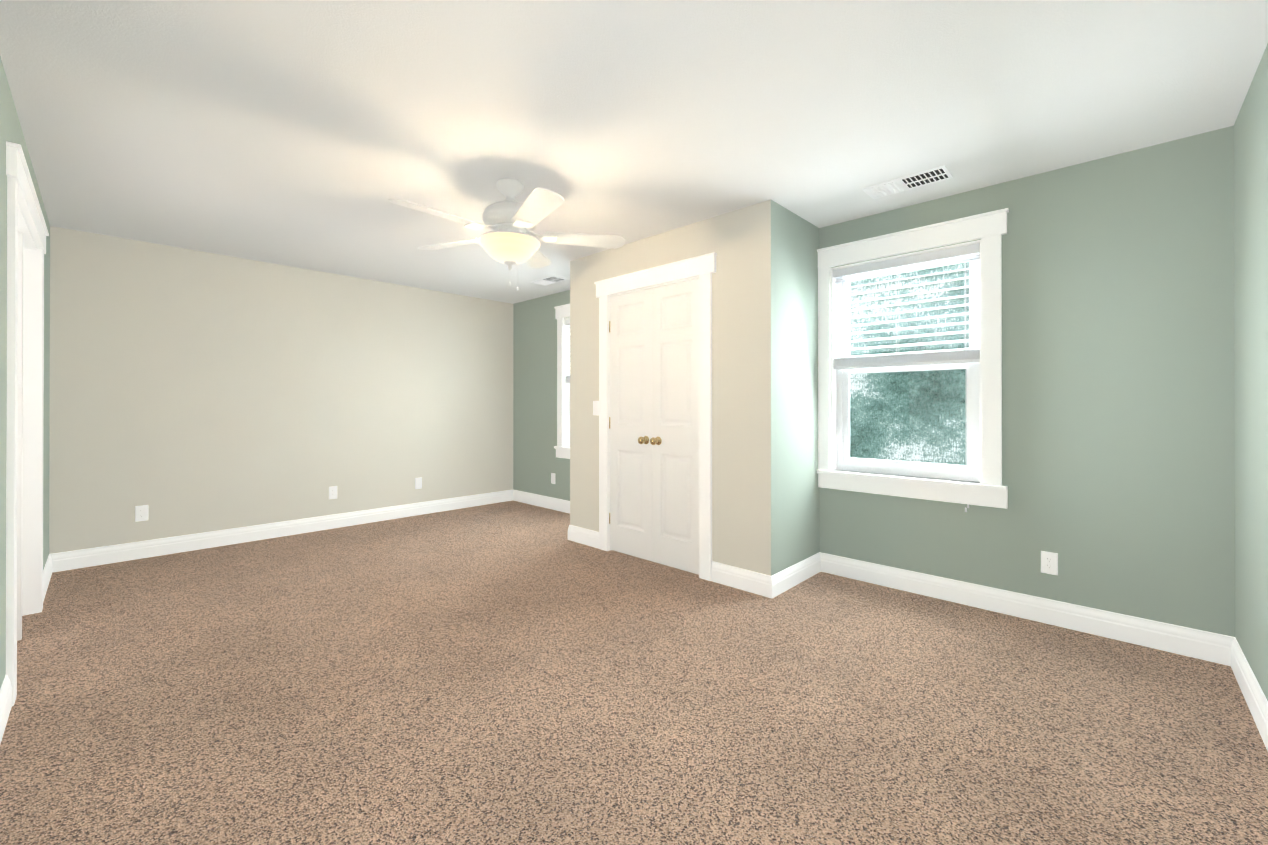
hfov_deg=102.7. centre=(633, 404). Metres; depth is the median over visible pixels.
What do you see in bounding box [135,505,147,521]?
electrical outlet
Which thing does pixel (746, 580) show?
baseboard
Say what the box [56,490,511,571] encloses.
baseboard
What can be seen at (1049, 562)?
outlet
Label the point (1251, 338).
wall
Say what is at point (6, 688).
baseboard
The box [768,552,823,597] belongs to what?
baseboard
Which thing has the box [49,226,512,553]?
wall
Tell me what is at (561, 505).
baseboard
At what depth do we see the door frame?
2.83 m
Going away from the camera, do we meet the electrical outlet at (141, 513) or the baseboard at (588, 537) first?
the electrical outlet at (141, 513)
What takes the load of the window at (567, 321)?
in the wall at (1119, 374)
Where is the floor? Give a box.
[0,500,1267,844]
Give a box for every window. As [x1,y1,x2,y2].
[554,304,569,458]
[817,208,1008,511]
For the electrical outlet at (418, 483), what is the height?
0.118 m
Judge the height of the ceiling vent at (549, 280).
0.012 m
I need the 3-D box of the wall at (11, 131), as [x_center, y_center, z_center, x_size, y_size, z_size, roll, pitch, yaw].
[-2.049,-0.042,1.516,6.060,2.440,0.120,0,0,44]
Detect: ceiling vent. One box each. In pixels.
[532,276,566,284]
[862,166,952,198]
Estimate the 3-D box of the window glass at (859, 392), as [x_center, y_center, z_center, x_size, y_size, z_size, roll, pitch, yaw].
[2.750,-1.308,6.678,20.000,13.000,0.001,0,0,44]
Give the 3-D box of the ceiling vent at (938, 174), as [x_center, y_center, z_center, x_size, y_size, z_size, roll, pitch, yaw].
[1.551,-1.252,2.884,0.420,0.012,0.185,0,0,44]
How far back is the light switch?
4.20 m
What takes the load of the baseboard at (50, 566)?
attached to the wall at (11, 131)
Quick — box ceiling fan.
[388,178,624,290]
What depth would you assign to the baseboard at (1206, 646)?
2.74 m
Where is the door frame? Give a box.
[6,141,48,705]
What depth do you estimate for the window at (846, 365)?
3.19 m
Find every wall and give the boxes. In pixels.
[0,56,49,688]
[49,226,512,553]
[513,126,1234,636]
[570,199,778,575]
[779,205,819,571]
[1234,44,1267,700]
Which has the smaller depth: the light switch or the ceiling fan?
the ceiling fan
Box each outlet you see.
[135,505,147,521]
[329,486,336,498]
[415,477,421,488]
[551,473,554,483]
[1041,551,1057,574]
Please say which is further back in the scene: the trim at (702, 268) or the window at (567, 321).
the window at (567, 321)
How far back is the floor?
1.95 m
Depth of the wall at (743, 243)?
3.31 m
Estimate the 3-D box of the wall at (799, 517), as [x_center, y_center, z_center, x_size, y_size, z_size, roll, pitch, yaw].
[1.079,-0.037,3.433,0.100,2.440,0.598,0,0,44]
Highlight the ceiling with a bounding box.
[0,0,1267,303]
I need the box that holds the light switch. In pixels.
[593,401,598,414]
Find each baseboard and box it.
[0,675,11,743]
[43,553,55,600]
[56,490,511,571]
[512,490,569,512]
[568,525,598,548]
[711,561,767,596]
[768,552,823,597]
[824,553,1223,664]
[1224,635,1267,750]
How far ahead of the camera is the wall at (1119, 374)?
2.61 m
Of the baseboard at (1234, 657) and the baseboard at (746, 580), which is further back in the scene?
the baseboard at (746, 580)
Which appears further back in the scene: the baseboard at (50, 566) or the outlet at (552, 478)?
the outlet at (552, 478)
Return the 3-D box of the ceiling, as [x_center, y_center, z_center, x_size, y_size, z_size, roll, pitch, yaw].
[-1.109,-1.284,2.505,6.060,0.050,5.265,0,0,44]
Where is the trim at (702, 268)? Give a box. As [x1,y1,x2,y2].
[595,252,716,580]
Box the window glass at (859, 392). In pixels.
[850,262,968,464]
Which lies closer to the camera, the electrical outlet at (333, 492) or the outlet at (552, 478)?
the electrical outlet at (333, 492)
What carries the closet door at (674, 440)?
in the wall at (743, 243)
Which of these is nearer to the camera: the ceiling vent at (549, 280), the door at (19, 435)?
the door at (19, 435)
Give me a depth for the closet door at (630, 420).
3.95 m
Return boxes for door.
[17,232,22,640]
[609,289,651,560]
[650,279,698,574]

